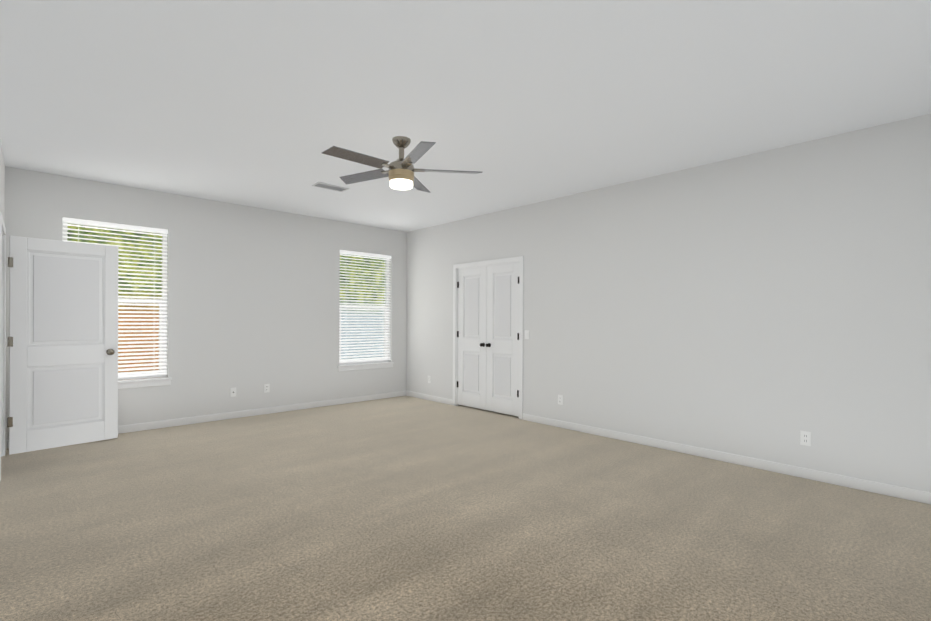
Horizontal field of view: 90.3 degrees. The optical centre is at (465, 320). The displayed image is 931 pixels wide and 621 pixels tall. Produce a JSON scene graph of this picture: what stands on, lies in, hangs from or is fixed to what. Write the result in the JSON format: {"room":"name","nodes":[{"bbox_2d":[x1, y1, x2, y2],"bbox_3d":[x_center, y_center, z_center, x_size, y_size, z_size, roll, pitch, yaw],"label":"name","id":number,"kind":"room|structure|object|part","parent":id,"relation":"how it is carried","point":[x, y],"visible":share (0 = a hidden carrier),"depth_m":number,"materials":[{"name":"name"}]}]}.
{"room":"empty bedroom","nodes":[
{"label":"empty bedroom","id":0,"kind":"room"},
{"bbox_2d":[0,139,7,439],"bbox_3d":[-2.140,-0.110,1.910,0.140,2.740,7.220,0,0,-43],"label":"wall","id":1,"kind":"structure","parent":0,"point":[3,169],"depth_m":4.49,"materials":[{"name":"white paint"}]},
{"bbox_2d":[0,212,5,480],"bbox_3d":[-4.006,0.198,3.891,0.172,2.095,0.970,0,0,-43],"label":"door frame","id":2,"kind":"structure","parent":1,"relation":"attached to","point":[2,331],"depth_m":4.24,"materials":[{"name":"white paint"}]},
{"bbox_2d":[7,236,118,454],"bbox_3d":[-3.937,0.224,4.565,0.045,2.015,0.832,0,0,41],"label":"door leaf","id":3,"kind":"structure","parent":1,"relation":"in","point":[63,333],"depth_m":4.53,"materials":[{"name":"white paint"}]},
{"bbox_3d":[-4.184,0.196,4.252,0.012,1.560,0.036,0,0,41],"label":"left door hinges","id":4,"kind":"part","parent":3,"relation":"part of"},
{"bbox_2d":[106,349,114,354],"bbox_3d":[-3.715,0.322,4.830,0.173,0.066,0.066,0,0,41],"label":"door knob","id":5,"kind":"object","parent":3,"relation":"attached to","point":[110,351],"depth_m":4.78,"materials":[{"name":"silver metal"}]},
{"bbox_2d":[8,167,407,439],"bbox_3d":[-2.772,-0.124,6.177,4.770,2.740,0.140,0,0,-43],"label":"wall","id":6,"kind":"structure","parent":0,"point":[253,293],"depth_m":5.94,"materials":[{"name":"white paint"}]},
{"bbox_2d":[62,222,166,379],"bbox_3d":[-3.893,-0.204,5.172,0.940,1.736,0.056,0,0,-43],"label":"window","id":7,"kind":"structure","parent":6,"relation":"in","point":[131,286],"depth_m":5.37,"materials":[{"name":"clear glass"}]},
{"bbox_3d":[-3.893,-0.204,5.172,0.940,1.736,0.056,0,0,-43],"label":"window sash","id":8,"kind":"part","parent":7,"relation":"part of","materials":[{"name":"white plastic"}]},
{"bbox_2d":[62,217,167,377],"bbox_3d":[-3.850,-0.221,5.127,0.932,1.700,0.056,0,0,-43],"label":"window blinds","id":9,"kind":"object","parent":7,"relation":"attached to","point":[111,225],"visible":0.52,"depth_m":5.25,"materials":[{"name":"white plastic"}]},
{"bbox_2d":[118,377,171,388],"bbox_3d":[-3.842,0.707,5.116,1.010,0.086,0.117,0,0,-43],"label":"window sill","id":10,"kind":"structure","parent":6,"relation":"attached to","point":[137,383],"depth_m":5.25,"materials":[{"name":"white paint"}]},
{"bbox_2d":[5,391,404,450],"bbox_3d":[-2.729,1.204,6.120,4.780,0.085,0.018,0,0,-43],"label":"baseboard","id":11,"kind":"structure","parent":6,"relation":"attached to","point":[246,413],"depth_m":5.99,"materials":[{"name":"white paint"}]},
{"bbox_2d":[230,388,235,396],"bbox_3d":[-2.960,0.911,5.899,0.070,0.114,0.018,0,0,-43],"label":"outlet","id":12,"kind":"object","parent":6,"relation":"attached to","point":[232,392],"visible":1,"depth_m":5.90,"materials":[{"name":"white plastic"}]},
{"bbox_2d":[264,384,269,392],"bbox_3d":[-2.658,0.901,6.191,0.070,0.114,0.008,0,0,-43],"label":"electrical outlet","id":13,"kind":"object","parent":6,"relation":"attached to","point":[266,388],"visible":1,"depth_m":6.19,"materials":[{"name":"white plastic"}]},
{"bbox_2d":[339,253,388,364],"bbox_3d":[-1.618,-0.198,7.315,0.930,1.736,0.056,0,0,-43],"label":"window","id":14,"kind":"structure","parent":6,"relation":"in","point":[364,302],"depth_m":7.40,"materials":[{"name":"clear glass"}]},
{"bbox_3d":[-1.618,-0.198,7.315,0.930,1.736,0.056,0,0,-43],"label":"window sash","id":15,"kind":"part","parent":14,"relation":"part of","materials":[{"name":"white plastic"}]},
{"bbox_2d":[339,250,390,362],"bbox_3d":[-1.575,-0.215,7.269,0.922,1.700,0.056,0,0,-43],"label":"window blinds","id":16,"kind":"object","parent":14,"relation":"attached to","point":[369,255],"visible":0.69,"depth_m":7.25,"materials":[{"name":"white plastic"}]},
{"bbox_2d":[337,362,393,371],"bbox_3d":[-1.567,0.714,7.258,1.000,0.086,0.117,0,0,-43],"label":"window sill","id":17,"kind":"structure","parent":6,"relation":"attached to","point":[362,366],"depth_m":7.20,"materials":[{"name":"white paint"}]},
{"bbox_2d":[0,396,930,620],"bbox_3d":[-0.521,1.315,3.411,7.160,0.100,7.370,0,0,-43],"label":"floor","id":18,"kind":"structure","parent":0,"point":[404,508],"depth_m":2.81,"materials":[{"name":"carpet"}]},
{"bbox_2d":[0,0,930,231],"bbox_3d":[-0.507,-1.525,3.404,7.160,0.100,7.370,0,0,-43],"label":"ceiling","id":19,"kind":"structure","parent":0,"point":[264,104],"depth_m":2.96,"materials":[{"name":"white paint"}]},
{"bbox_2d":[312,182,348,191],"bbox_3d":[-1.492,-1.479,5.120,0.360,0.011,0.170,0,0,-43],"label":"ceiling vent","id":20,"kind":"object","parent":19,"relation":"in","point":[329,186],"visible":1,"depth_m":5.11,"materials":[{"name":"white metal"}]},
{"bbox_2d":[322,136,482,192],"bbox_3d":[-0.565,-1.279,3.752,1.232,0.394,1.259,0,0,-43],"label":"ceiling fan","id":21,"kind":"object","parent":19,"relation":"hanging from","point":[399,173],"visible":1,"depth_m":3.69,"materials":[{"name":"grey metal"}]},
{"bbox_3d":[-0.523,-1.106,3.769,0.186,0.047,0.186,0,0,-43],"label":"light glass","id":22,"kind":"part","parent":21,"relation":"part of","materials":[{"name":"white glass"}]},
{"bbox_2d":[404,114,930,491],"bbox_3d":[1.442,-0.100,5.283,0.140,2.740,7.220,0,0,-43],"label":"wall","id":23,"kind":"structure","parent":0,"point":[770,304],"depth_m":4.13,"materials":[{"name":"white paint"}]},
{"bbox_2d":[405,391,452,404],"bbox_3d":[-0.582,1.212,7.316,0.014,0.085,1.140,0,0,-43],"label":"baseboard","id":24,"kind":"structure","parent":23,"relation":"attached to","point":[407,393],"depth_m":7.29,"materials":[{"name":"white paint"}]},
{"bbox_2d":[457,266,486,409],"bbox_3d":[0.092,0.235,6.648,0.047,2.006,0.600,0,0,-43],"label":"closet door leaf","id":25,"kind":"structure","parent":23,"relation":"in","point":[472,328],"depth_m":6.63,"materials":[{"name":"white paint"}]},
{"bbox_3d":[-0.114,0.201,6.841,0.011,1.560,0.036,0,0,-43],"label":"closet door hinges","id":26,"kind":"part","parent":25,"relation":"part of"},
{"bbox_2d":[453,256,523,419],"bbox_3d":[0.333,0.214,6.460,0.172,2.095,1.340,0,0,-43],"label":"trim","id":27,"kind":"structure","parent":23,"relation":"attached to","point":[520,259],"depth_m":6.33,"materials":[{"name":"white paint"}]},
{"bbox_2d":[486,262,519,416],"bbox_3d":[0.506,0.238,6.208,0.047,2.006,0.600,0,0,-43],"label":"closet door leaf","id":28,"kind":"structure","parent":23,"relation":"in","point":[502,377],"depth_m":6.20,"materials":[{"name":"white paint"}]},
{"bbox_3d":[0.687,0.207,5.991,0.011,1.560,0.036,0,0,-43],"label":"closet door hinges","id":29,"kind":"part","parent":28,"relation":"part of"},
{"bbox_2d":[525,330,528,338],"bbox_3d":[0.777,0.175,5.875,0.016,0.114,0.070,0,0,-43],"label":"light switch","id":30,"kind":"object","parent":23,"relation":"attached to","point":[526,334],"visible":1,"depth_m":5.87,"materials":[{"name":"white plastic"}]},
{"bbox_2d":[558,395,562,404],"bbox_3d":[1.129,0.938,5.504,0.008,0.114,0.070,0,0,-43],"label":"electrical outlet","id":31,"kind":"object","parent":23,"relation":"attached to","point":[560,399],"visible":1,"depth_m":5.50,"materials":[{"name":"white plastic"}]},
{"bbox_2d":[523,413,930,504],"bbox_3d":[2.236,1.234,4.324,0.014,0.085,4.380,0,0,-43],"label":"baseboard","id":32,"kind":"structure","parent":23,"relation":"attached to","point":[911,494],"depth_m":4.01,"materials":[{"name":"white paint"}]},
{"bbox_2d":[800,431,810,445],"bbox_3d":[2.767,0.956,3.764,0.008,0.114,0.070,0,0,-43],"label":"electrical outlet","id":33,"kind":"object","parent":23,"relation":"attached to","point":[805,437],"visible":1,"depth_m":3.76,"materials":[{"name":"white plastic"}]},
{"label":"outside","id":34,"kind":"structure","parent":0,"visible":0},
{"bbox_2d":[67,224,161,379],"bbox_3d":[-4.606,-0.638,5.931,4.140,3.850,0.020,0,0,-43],"label":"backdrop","id":35,"kind":"structure","parent":34,"point":[123,248],"depth_m":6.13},
{"bbox_2d":[340,254,384,364],"bbox_3d":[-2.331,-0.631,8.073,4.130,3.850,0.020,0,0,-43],"label":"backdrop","id":36,"kind":"structure","parent":34,"point":[361,302],"depth_m":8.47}
]}

